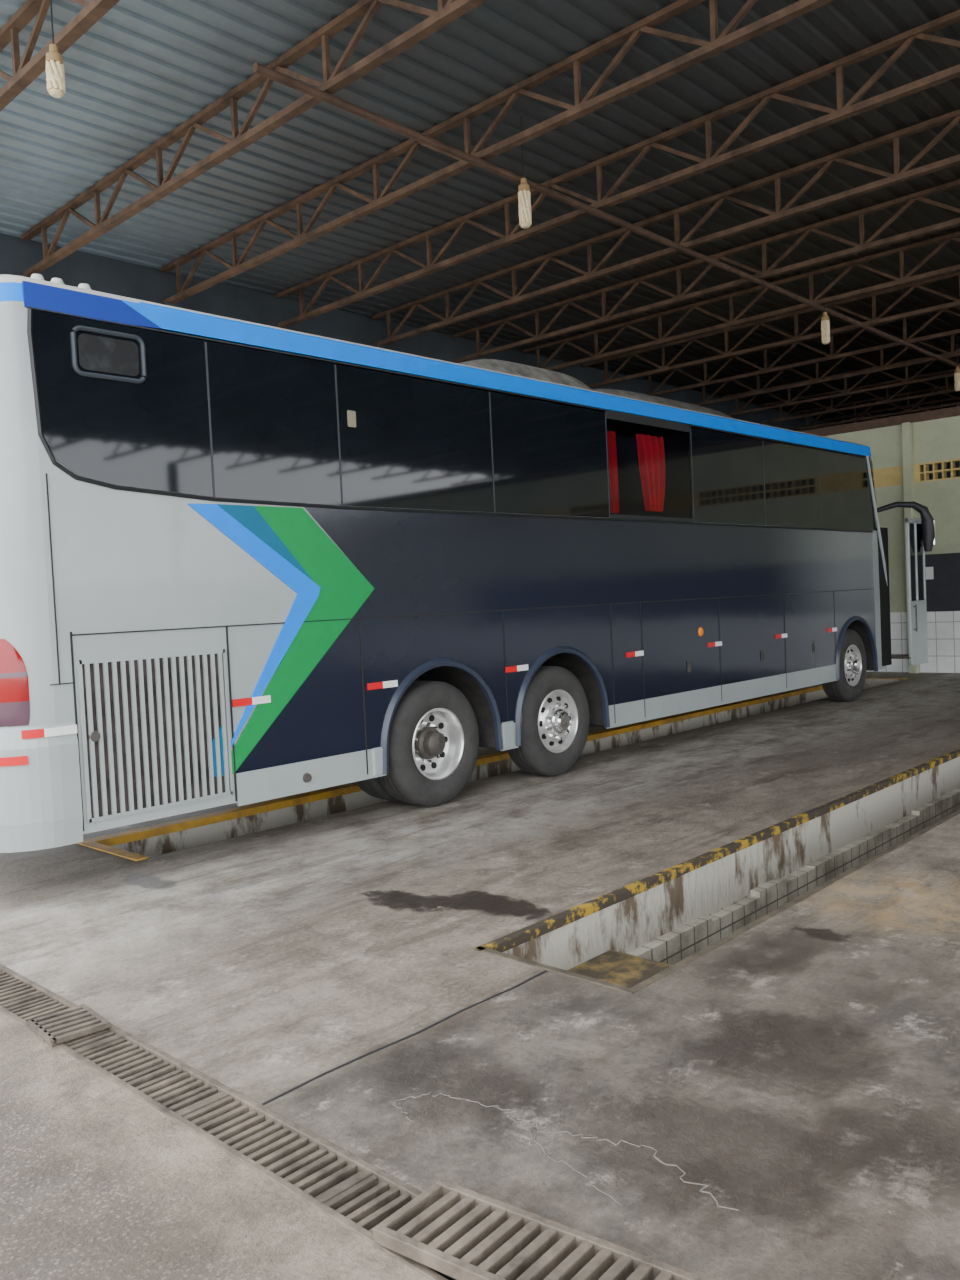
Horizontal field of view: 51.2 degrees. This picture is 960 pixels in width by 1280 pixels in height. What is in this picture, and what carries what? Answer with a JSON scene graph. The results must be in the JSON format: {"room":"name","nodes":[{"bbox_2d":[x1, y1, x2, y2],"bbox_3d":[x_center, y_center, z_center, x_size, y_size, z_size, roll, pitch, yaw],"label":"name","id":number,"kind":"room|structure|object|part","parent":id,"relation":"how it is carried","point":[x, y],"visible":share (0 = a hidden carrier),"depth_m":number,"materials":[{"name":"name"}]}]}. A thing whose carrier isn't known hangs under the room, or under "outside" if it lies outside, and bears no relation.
{"room":"auto repair garage","nodes":[
{"label":"auto repair garage","id":0,"kind":"room"},
{"bbox_2d":[51,278,63,283],"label":"air vent","id":1,"kind":"object","parent":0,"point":[59,280],"depth_m":6.04,"materials":[{"name":"paint"}]},
{"bbox_2d":[78,283,90,289],"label":"air vent","id":2,"kind":"object","parent":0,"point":[86,286],"depth_m":6.17,"materials":[{"name":"paint"}]},
{"bbox_2d":[78,334,138,375],"bbox_3d":[-2.247,-1.721,6.056,0.019,0.210,0.380,-1,3,43],"label":"panel","id":3,"kind":"object","parent":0,"point":[96,353],"depth_m":6.05,"materials":[{"name":"grey glass"}]},
{"bbox_2d":[162,302,178,306],"bbox_3d":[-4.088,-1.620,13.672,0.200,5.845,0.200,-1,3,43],"label":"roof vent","id":4,"kind":"structure","parent":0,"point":[164,303],"depth_m":13.48,"materials":[{"name":"grey metal"}]},
{"bbox_2d":[0,1012,429,1279],"bbox_3d":[0.076,1.647,0.064,80.000,0.001,80.000,-1,3,43],"label":"ground","id":5,"kind":"structure","parent":0,"point":[97,1182],"depth_m":2.83,"materials":[{"name":"concrete"}]},
{"bbox_2d":[0,233,841,431],"bbox_3d":[1.561,-2.439,20.023,0.200,6.460,28.500,-1,3,43],"label":"wall","id":6,"kind":"structure","parent":0,"point":[102,274],"depth_m":15.02,"materials":[{"name":"grey metal"}]},
{"bbox_2d":[0,274,885,728],"bbox_3d":[0.919,-0.885,11.286,2.607,3.340,13.450,-1,3,43],"label":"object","id":7,"kind":"object","parent":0,"point":[24,609],"depth_m":5.71,"materials":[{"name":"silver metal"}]},
{"bbox_2d":[0,639,29,726],"bbox_3d":[-2.760,0.246,5.694,0.357,0.500,0.072,-2,2,4],"label":"tail lamp","id":8,"kind":"object","parent":7,"relation":"attached to","point":[14,686],"visible":1,"depth_m":5.68,"materials":[{"name":"red plastic"}]},
{"bbox_2d":[31,274,44,280],"label":"roof vents","id":9,"kind":"object","parent":7,"relation":"attached to","point":[36,276],"depth_m":5.95,"materials":[{"name":"paint"}]},
{"bbox_2d":[0,722,82,852],"bbox_3d":[-2.642,0.853,5.773,0.620,0.710,0.171,-3,2,-10],"label":"bumper cover","id":10,"kind":"object","parent":7,"relation":"attached to","point":[41,800],"visible":1,"depth_m":5.73,"materials":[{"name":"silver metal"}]},
{"bbox_2d":[22,281,161,328],"bbox_3d":[-2.298,-1.992,6.007,0.016,0.150,0.870,-1,3,43],"label":"indigo stripe","id":11,"kind":"object","parent":7,"relation":"attached to","point":[35,295],"visible":1,"depth_m":5.93,"materials":[{"name":"paint"}]},
{"bbox_2d":[32,310,610,517],"bbox_3d":[-0.653,-1.538,7.743,0.016,1.035,5.550,-1,3,43],"label":"window band","id":12,"kind":"object","parent":7,"relation":"attached to","point":[414,443],"visible":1,"depth_m":7.09,"materials":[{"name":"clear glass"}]},
{"bbox_2d":[70,325,146,383],"bbox_3d":[-2.238,-1.721,6.048,0.030,0.296,0.466,-1,3,43],"label":"hatch frame","id":13,"kind":"object","parent":12,"relation":"attached to","point":[75,329],"visible":1,"depth_m":6.03,"materials":[{"name":"grey metal"}]},
{"bbox_2d":[347,410,355,426],"bbox_3d":[-0.956,-1.639,7.421,0.019,0.120,0.080,-1,3,43],"label":"window sticker","id":14,"kind":"object","parent":12,"relation":"attached to","point":[351,415],"visible":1,"depth_m":7.41,"materials":[{"name":"white paper"}]},
{"bbox_2d":[33,309,865,833],"bbox_3d":[0.638,-0.735,10.992,2.600,3.090,11.920,-1,3,43],"label":"side skin","id":15,"kind":"object","parent":7,"relation":"attached to","point":[123,560],"visible":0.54,"depth_m":6.24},
{"bbox_2d":[77,649,233,822],"bbox_3d":[-2.005,0.571,6.273,0.022,0.965,1.000,-1,3,43],"label":"grille slats","id":16,"kind":"object","parent":15,"relation":"attached to","point":[221,653],"visible":1,"depth_m":6.24,"materials":[{"name":"silver metal"}]},
{"bbox_2d":[82,654,229,817],"bbox_3d":[-2.011,0.574,6.282,0.008,0.950,0.975,-1,3,43],"label":"grille recess","id":17,"kind":"object","parent":15,"relation":"in","point":[208,655],"depth_m":6.23,"materials":[{"name":"black metal"}]},
{"bbox_2d":[212,725,224,776],"bbox_3d":[-1.734,0.720,6.574,0.020,0.350,0.120,-1,3,43],"label":"teal tail","id":18,"kind":"object","parent":15,"relation":"attached to","point":[220,728],"visible":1,"depth_m":6.59,"materials":[{"name":"blue paint"}]},
{"bbox_2d":[188,504,320,750],"bbox_3d":[-1.490,-0.021,6.840,0.019,1.785,1.030,-1,3,43],"label":"chevron","id":19,"kind":"object","parent":15,"relation":"attached to","point":[307,591],"visible":1,"depth_m":6.89,"materials":[{"name":"paint"}]},
{"bbox_2d":[217,504,313,581],"bbox_3d":[-1.454,-0.625,6.886,0.017,0.585,0.840,-1,3,43],"label":"chevron","id":20,"kind":"object","parent":15,"relation":"attached to","point":[249,517],"visible":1,"depth_m":6.82,"materials":[{"name":"paint"}]},
{"bbox_2d":[222,506,374,775],"bbox_3d":[-1.278,-0.037,7.066,0.017,1.790,1.430,-1,3,43],"label":"chevron","id":21,"kind":"object","parent":15,"relation":"attached to","point":[343,590],"visible":1,"depth_m":7.12,"materials":[{"name":"paint"}]},
{"bbox_2d":[0,627,836,765],"bbox_3d":[1.014,0.275,9.578,0.184,0.230,10.940,-1,3,43],"label":"tape","id":22,"kind":"object","parent":15,"relation":"attached to","point":[69,729],"visible":1,"depth_m":6.71,"materials":[{"name":"red plastic"}]},
{"bbox_2d":[372,721,514,775],"bbox_3d":[-0.273,0.866,8.141,0.070,0.240,1.620,-1,3,43],"label":"arch corner pieces","id":23,"kind":"object","parent":15,"relation":"attached to","point":[508,737],"visible":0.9,"depth_m":8.60,"materials":[{"name":"silver metal"}]},
{"bbox_2d":[88,643,815,782],"bbox_3d":[1.024,0.531,9.483,0.040,0.565,9.735,-1,3,43],"label":"panel latches","id":24,"kind":"object","parent":15,"relation":"attached to","point":[95,736],"visible":1,"depth_m":7.08,"materials":[{"name":"plastic"}]},
{"bbox_2d":[236,664,836,805],"bbox_3d":[1.590,0.719,10.090,0.022,0.220,9.380,-1,3,43],"label":"skirt","id":25,"kind":"object","parent":15,"relation":"attached to","point":[265,784],"visible":1,"depth_m":9.77,"materials":[{"name":"paint"}]},
{"bbox_2d":[236,507,875,772],"bbox_3d":[2.004,-0.335,10.535,0.001,1.810,10.760,-1,3,43],"label":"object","id":26,"kind":"object","parent":15,"relation":"attached to","point":[415,563],"visible":1,"depth_m":9.27,"materials":[{"name":"paint"}]},
{"bbox_2d":[381,616,877,773],"bbox_3d":[2.479,0.320,11.015,0.050,0.832,9.473,-1,3,43],"label":"wheel arch flares","id":27,"kind":"object","parent":15,"relation":"attached to","point":[435,663],"depth_m":8.72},
{"bbox_2d":[610,514,692,521],"bbox_3d":[1.786,-1.248,10.321,0.017,0.050,1.520,-1,3,43],"label":"strip","id":28,"kind":"object","parent":15,"relation":"attached to","point":[611,515],"visible":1,"depth_m":10.27,"materials":[{"name":"metal"}]},
{"bbox_2d":[698,627,703,635],"bbox_3d":[2.420,-0.090,10.962,0.030,0.100,0.100,-1,3,43],"label":"lamps","id":29,"kind":"object","parent":15,"relation":"attached to","point":[700,630],"visible":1,"depth_m":10.94,"materials":[{"name":"orange plastic"}]},
{"bbox_2d":[27,308,872,532],"bbox_3d":[1.526,-1.714,10.043,0.028,1.065,11.922,-1,3,43],"label":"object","id":30,"kind":"structure","parent":7,"relation":"attached to","point":[29,311],"depth_m":6.81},
{"bbox_2d":[46,473,873,830],"bbox_3d":[1.595,-0.264,10.101,0.008,2.110,11.920,-1,3,43],"label":"panel seams","id":31,"kind":"object","parent":7,"relation":"attached to","point":[610,604],"visible":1,"depth_m":7.46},
{"bbox_2d":[121,300,869,456],"bbox_3d":[1.697,-2.353,10.237,0.018,0.130,11.370,-1,3,43],"label":"blue stripe","id":32,"kind":"object","parent":7,"relation":"attached to","point":[173,320],"visible":1,"depth_m":8.05,"materials":[{"name":"paint"}]},
{"bbox_2d":[459,359,734,418],"bbox_3d":[0.907,-2.573,11.295,2.400,0.310,5.250,-1,3,43],"label":"air conditioner","id":33,"kind":"object","parent":7,"relation":"attached to","point":[508,367],"visible":0.16,"depth_m":9.70,"materials":[{"name":"grey plastic"}]},
{"bbox_2d":[414,620,873,747],"bbox_3d":[1.524,0.341,11.918,2.592,0.773,9.368,-1,3,43],"label":"wheel well liner","id":34,"kind":"object","parent":7,"relation":"attached to","point":[456,677],"visible":0.2,"depth_m":8.85,"materials":[{"name":"black plastic"}]},
{"bbox_3d":[1.740,-2.239,10.282,0.017,0.075,1.520,-1,3,43],"label":"header strip","id":35,"kind":"part","parent":7,"relation":"part of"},
{"bbox_2d":[607,419,690,517],"bbox_3d":[1.567,-1.735,10.487,0.537,0.940,1.500,-1,3,43],"label":"cabin interior","id":36,"kind":"object","parent":7,"relation":"in","point":[677,498],"visible":0.4,"depth_m":10.93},
{"bbox_2d":[607,431,664,512],"bbox_3d":[1.595,-1.696,10.209,0.060,0.820,1.091,-1,3,43],"label":"curtains","id":37,"kind":"object","parent":36,"relation":"hanging from","point":[650,449],"visible":0.92,"depth_m":10.35,"materials":[{"name":"red fabric"}]},
{"bbox_2d":[688,427,872,530],"bbox_3d":[3.948,-1.934,12.617,0.016,1.030,4.880,-1,3,43],"label":"window band","id":38,"kind":"object","parent":7,"relation":"attached to","point":[728,474],"visible":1,"depth_m":12.24,"materials":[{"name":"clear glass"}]},
{"bbox_2d":[866,455,887,585],"bbox_3d":[5.796,-1.643,14.562,0.079,2.025,0.763,-1,3,39],"label":"trim","id":39,"kind":"structure","parent":7,"relation":"attached to","point":[867,456],"depth_m":14.46,"materials":[{"name":"silver metal"}]},
{"bbox_2d":[877,527,891,665],"bbox_3d":[5.933,-0.638,14.778,0.096,2.030,0.340,-1,3,43],"label":"door opening","id":40,"kind":"structure","parent":7,"relation":"attached to","point":[884,589],"depth_m":14.74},
{"bbox_2d":[891,517,928,665],"bbox_3d":[6.371,-0.726,15.107,0.582,2.180,0.650,-1,3,43],"label":"door leaf","id":41,"kind":"structure","parent":7,"relation":"attached to","point":[915,553],"depth_m":14.90,"materials":[{"name":"silver metal"}]},
{"bbox_3d":[6.509,-1.162,14.942,0.015,1.150,0.550,-1,3,43],"label":"glass","id":42,"kind":"part","parent":41,"relation":"part of","materials":[{"name":"black glass"}]},
{"bbox_3d":[6.531,-0.728,14.957,0.060,2.180,0.650,-1,3,43],"label":"frame","id":43,"kind":"part","parent":41,"relation":"part of","materials":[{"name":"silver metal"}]},
{"bbox_2d":[26,306,869,524],"bbox_3d":[1.532,-1.742,10.051,0.013,1.050,11.940,-1,3,43],"label":"strips","id":44,"kind":"object","parent":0,"point":[206,358],"depth_m":7.35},
{"bbox_2d":[0,672,959,1279],"bbox_3d":[11.524,0.684,11.097,26.500,0.001,28.180,-1,3,43],"label":"floor","id":45,"kind":"structure","parent":0,"point":[803,1069],"depth_m":4.18,"materials":[{"name":"concrete"}]},
{"bbox_2d":[0,964,698,1279],"bbox_3d":[1.821,1.600,0.819,26.500,0.313,0.334,-1,3,43],"label":"drain grate","id":46,"kind":"object","parent":45,"relation":"in","point":[355,1193],"depth_m":2.86,"materials":[{"name":"metal"}]},
{"bbox_3d":[-1.663,1.552,4.048,0.230,0.020,0.280,-5,3,-42],"label":"drain grate","id":47,"kind":"part","parent":46,"relation":"part of","materials":[{"name":"grey metal"}]},
{"bbox_3d":[0.113,1.499,2.429,0.791,0.078,0.270,-1,3,39],"label":"drain grate","id":48,"kind":"part","parent":46,"relation":"part of","materials":[{"name":"grey metal"}]},
{"bbox_2d":[262,970,546,1104],"bbox_3d":[-0.215,1.509,3.890,0.026,0.003,1.490,-1,3,44],"label":"joint","id":49,"kind":"object","parent":45,"relation":"on","point":[529,979],"visible":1,"depth_m":3.79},
{"bbox_2d":[356,681,478,805],"bbox_3d":[-0.558,0.843,8.312,0.656,1.014,1.014,-1,3,43],"label":"wheel","id":50,"kind":"object","parent":45,"relation":"on","point":[434,735],"visible":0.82,"depth_m":8.10,"materials":[{"name":"rubber"}]},
{"bbox_2d":[76,677,907,860],"bbox_3d":[2.187,1.720,12.221,0.930,1.310,14.070,-1,3,43],"label":"pit","id":51,"kind":"object","parent":45,"relation":"in","point":[142,843],"visible":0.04,"depth_m":8.93,"materials":[{"name":"paint"}]},
{"bbox_2d":[507,666,589,775],"bbox_3d":[0.644,0.749,9.291,0.380,1.014,1.014,-1,3,43],"label":"wheel","id":52,"kind":"object","parent":45,"relation":"on","point":[555,713],"visible":0.87,"depth_m":9.15,"materials":[{"name":"rubber"}]},
{"bbox_2d":[393,1092,738,1210],"bbox_3d":[0.226,1.523,3.024,1.176,0.002,0.297,-1,3,39],"label":"crack","id":53,"kind":"object","parent":45,"relation":"on","point":[498,1107],"depth_m":3.04,"materials":[{"name":"grey concrete"}]},
{"bbox_2d":[474,749,959,993],"bbox_3d":[5.078,1.694,9.496,0.905,1.306,13.860,-1,3,43],"label":"pit","id":54,"kind":"object","parent":45,"relation":"in","point":[628,938],"visible":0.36,"depth_m":6.27,"materials":[{"name":"paint"}]},
{"bbox_2d":[822,629,866,701],"bbox_3d":[5.125,0.355,14.038,0.380,1.014,1.014,-1,3,43],"label":"wheel","id":55,"kind":"object","parent":45,"relation":"on","point":[852,661],"visible":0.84,"depth_m":13.89,"materials":[{"name":"rubber"}]},
{"bbox_2d":[901,422,919,672],"bbox_3d":[7.678,-1.631,17.855,0.140,4.450,0.159,-1,3,43],"label":"column","id":56,"kind":"structure","parent":45,"relation":"on","point":[906,428],"depth_m":17.75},
{"bbox_2d":[0,0,959,423],"bbox_3d":[10.990,-5.666,10.854,26.855,0.025,28.500,-1,3,43],"label":"ceiling","id":57,"kind":"structure","parent":0,"point":[145,68],"depth_m":10.62,"materials":[{"name":"brown metal"}]},
{"bbox_2d":[46,0,65,97],"bbox_3d":[-3.054,-4.376,7.150,0.128,0.960,0.128,-1,3,43],"label":"hanging lamp","id":58,"kind":"object","parent":57,"relation":"hanging from","point":[54,60],"visible":1,"depth_m":7.12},
{"bbox_2d":[46,44,62,66],"bbox_3d":[-3.045,-4.181,7.157,0.120,0.130,0.120,-1,3,43],"label":"socket","id":59,"kind":"object","parent":58,"relation":"attached to","point":[53,56],"depth_m":7.12,"materials":[{"name":"beige plastic"}]},
{"bbox_2d":[0,0,119,110],"bbox_3d":[2.767,-4.657,1.810,26.400,0.500,0.090,-1,3,43],"label":"roof truss","id":60,"kind":"object","parent":57,"relation":"attached to","point":[25,72],"visible":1,"depth_m":7.62,"materials":[{"name":"metal"}]},
{"bbox_2d":[21,0,486,277],"bbox_3d":[4.045,-4.770,3.164,26.400,0.500,0.090,-1,3,43],"label":"roof truss","id":61,"kind":"object","parent":57,"relation":"attached to","point":[452,10],"visible":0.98,"depth_m":8.98,"materials":[{"name":"metal"}]},
{"bbox_2d":[161,0,834,303],"bbox_3d":[5.323,-4.882,4.517,26.400,0.500,0.090,-1,3,43],"label":"roof truss","id":62,"kind":"object","parent":57,"relation":"attached to","point":[726,40],"visible":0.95,"depth_m":9.32,"materials":[{"name":"metal"}]},
{"bbox_2d":[518,116,531,228],"bbox_3d":[0.424,-4.586,9.814,0.128,1.070,0.128,-1,3,43],"label":"hanging lamp","id":63,"kind":"object","parent":57,"relation":"hanging from","point":[524,194],"visible":1,"depth_m":9.79,"materials":[{"name":"white glass"}]},
{"bbox_2d":[518,178,529,193],"bbox_3d":[0.430,-4.457,9.819,0.120,0.130,0.120,-1,3,43],"label":"socket","id":64,"kind":"object","parent":63,"relation":"attached to","point":[523,188],"depth_m":9.78,"materials":[{"name":"beige plastic"}]},
{"bbox_2d":[276,9,959,327],"bbox_3d":[6.601,-4.994,5.871,26.400,0.500,0.090,-1,3,43],"label":"roof truss","id":65,"kind":"object","parent":57,"relation":"attached to","point":[905,39],"visible":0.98,"depth_m":10.25,"materials":[{"name":"metal"}]},
{"bbox_2d":[372,109,959,345],"bbox_3d":[7.879,-5.106,7.225,26.400,0.500,0.090,-1,3,43],"label":"roof truss","id":66,"kind":"object","parent":57,"relation":"attached to","point":[905,174],"visible":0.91,"depth_m":12.09,"materials":[{"name":"metal"}]},
{"bbox_2d":[453,179,959,362],"bbox_3d":[9.157,-5.219,8.578,26.400,0.500,0.090,-1,3,43],"label":"roof truss","id":67,"kind":"object","parent":57,"relation":"attached to","point":[910,199],"visible":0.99,"depth_m":13.91,"materials":[{"name":"metal"}]},
{"bbox_2d":[522,231,959,370],"bbox_3d":[10.435,-5.331,9.932,26.400,0.500,0.090,-1,3,43],"label":"roof truss","id":68,"kind":"object","parent":57,"relation":"attached to","point":[902,280],"visible":0.84,"depth_m":15.72,"materials":[{"name":"metal"}]},
{"bbox_2d":[582,271,959,387],"bbox_3d":[11.713,-5.443,11.286,26.400,0.500,0.090,-1,3,43],"label":"roof truss","id":69,"kind":"object","parent":57,"relation":"attached to","point":[912,286],"visible":0.98,"depth_m":17.42,"materials":[{"name":"metal"}]},
{"bbox_2d":[252,63,959,368],"bbox_3d":[6.817,-5.144,16.869,0.072,0.072,25.151,-1,3,43],"label":"beam","id":70,"kind":"structure","parent":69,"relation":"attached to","point":[257,68],"depth_m":10.09,"materials":[{"name":"brown metal"}]},
{"bbox_2d":[636,306,959,395],"bbox_3d":[12.991,-5.555,12.639,26.400,0.500,0.090,-1,3,43],"label":"roof truss","id":71,"kind":"object","parent":57,"relation":"attached to","point":[836,355],"visible":0.66,"depth_m":19.11,"materials":[{"name":"metal"}]},
{"bbox_2d":[682,329,959,405],"bbox_3d":[14.268,-5.668,13.993,26.400,0.500,0.090,-1,3,43],"label":"roof truss","id":72,"kind":"object","parent":57,"relation":"attached to","point":[952,354],"visible":0.59,"depth_m":20.66,"materials":[{"name":"metal"}]},
{"bbox_2d":[821,273,829,343],"bbox_3d":[5.156,-4.988,14.971,0.128,1.110,0.128,-1,3,43],"label":"hanging lamp","id":73,"kind":"object","parent":57,"relation":"hanging from","point":[825,324],"visible":1,"depth_m":14.95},
{"bbox_2d":[821,312,828,321],"bbox_3d":[5.163,-4.838,14.977,0.120,0.130,0.120,-1,3,43],"label":"socket","id":74,"kind":"object","parent":73,"relation":"attached to","point":[825,318],"depth_m":14.94,"materials":[{"name":"beige plastic"}]},
{"bbox_2d":[723,351,958,415],"bbox_3d":[15.546,-5.780,15.347,26.400,0.500,0.090,-1,3,43],"label":"roof truss","id":75,"kind":"object","parent":57,"relation":"attached to","point":[845,392],"visible":0.73,"depth_m":22.32,"materials":[{"name":"metal"}]},
{"bbox_2d":[760,369,958,423],"bbox_3d":[16.824,-5.892,16.701,26.400,0.500,0.090,-1,3,43],"label":"roof truss","id":76,"kind":"object","parent":57,"relation":"attached to","point":[950,390],"visible":0.98,"depth_m":23.87,"materials":[{"name":"metal"}]},
{"bbox_2d":[793,384,959,430],"bbox_3d":[18.102,-6.004,18.054,26.400,0.500,0.090,-1,3,43],"label":"roof truss","id":77,"kind":"object","parent":57,"relation":"attached to","point":[908,410],"visible":0.92,"depth_m":25.59,"materials":[{"name":"metal"}]},
{"bbox_2d":[823,397,959,424],"bbox_3d":[19.380,-6.117,19.408,26.400,0.500,0.090,-1,3,43],"label":"roof truss","id":78,"kind":"object","parent":57,"relation":"attached to","point":[942,401],"visible":0.32,"depth_m":27.13,"materials":[{"name":"metal"}]},
{"bbox_2d":[954,334,959,390],"bbox_3d":[9.165,-5.340,19.218,0.128,1.110,0.128,-1,3,43],"label":"hanging lamp","id":79,"kind":"object","parent":57,"relation":"hanging from","point":[957,370],"visible":0.99,"depth_m":19.19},
{"bbox_2d":[954,366,959,372],"bbox_3d":[9.171,-5.190,19.223,0.120,0.130,0.120,-1,3,43],"label":"socket","id":80,"kind":"object","parent":79,"relation":"attached to","point":[957,370],"depth_m":19.19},
{"bbox_2d":[823,416,959,672],"bbox_3d":[13.188,-1.692,12.883,26.500,4.450,0.180,-1,3,43],"label":"wall","id":81,"kind":"structure","parent":0,"point":[934,440],"depth_m":17.75,"materials":[{"name":"beige paint"}]},
{"bbox_2d":[799,406,959,435],"bbox_3d":[13.082,-3.993,12.793,26.500,0.160,0.220,-1,3,43],"label":"trim","id":82,"kind":"structure","parent":81,"relation":"attached to","point":[953,411],"depth_m":18.07,"materials":[{"name":"metal"}]},
{"bbox_2d":[873,466,902,487],"label":"wall patch","id":83,"kind":"object","parent":81,"relation":"in","point":[888,476],"depth_m":18.12,"materials":[{"name":"beige paint"}]},
{"bbox_2d":[913,459,959,482],"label":"air vent","id":84,"kind":"object","parent":81,"relation":"in","point":[919,477],"depth_m":17.61,"materials":[{"name":"beige concrete"}]},
{"bbox_2d":[925,553,959,611],"bbox_3d":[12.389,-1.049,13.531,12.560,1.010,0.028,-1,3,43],"label":"notice board","id":85,"kind":"object","parent":81,"relation":"attached to","point":[943,591],"visible":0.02,"depth_m":17.54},
{"bbox_2d":[925,567,933,579],"bbox_3d":[7.910,-1.180,17.718,0.220,0.220,0.013,-1,3,43],"label":"notice sheet","id":86,"kind":"object","parent":85,"relation":"attached to","point":[929,570],"depth_m":17.68,"materials":[{"name":"white paper"}]},
{"bbox_2d":[877,501,934,551],"bbox_3d":[6.369,-1.693,15.014,0.906,0.763,0.183,-3,2,-4],"label":"mirror arm","id":87,"kind":"object","parent":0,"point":[927,521],"visible":0.96,"depth_m":14.97},
{"bbox_2d":[933,519,935,545],"bbox_3d":[6.792,-1.617,15.104,0.150,0.400,0.050,-1,3,43],"label":"mirror glass","id":88,"kind":"object","parent":87,"relation":"attached to","point":[934,543],"depth_m":15.05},
{"bbox_2d":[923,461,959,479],"bbox_3d":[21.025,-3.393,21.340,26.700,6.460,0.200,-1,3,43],"label":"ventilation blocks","id":89,"kind":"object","parent":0,"point":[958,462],"depth_m":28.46}
]}

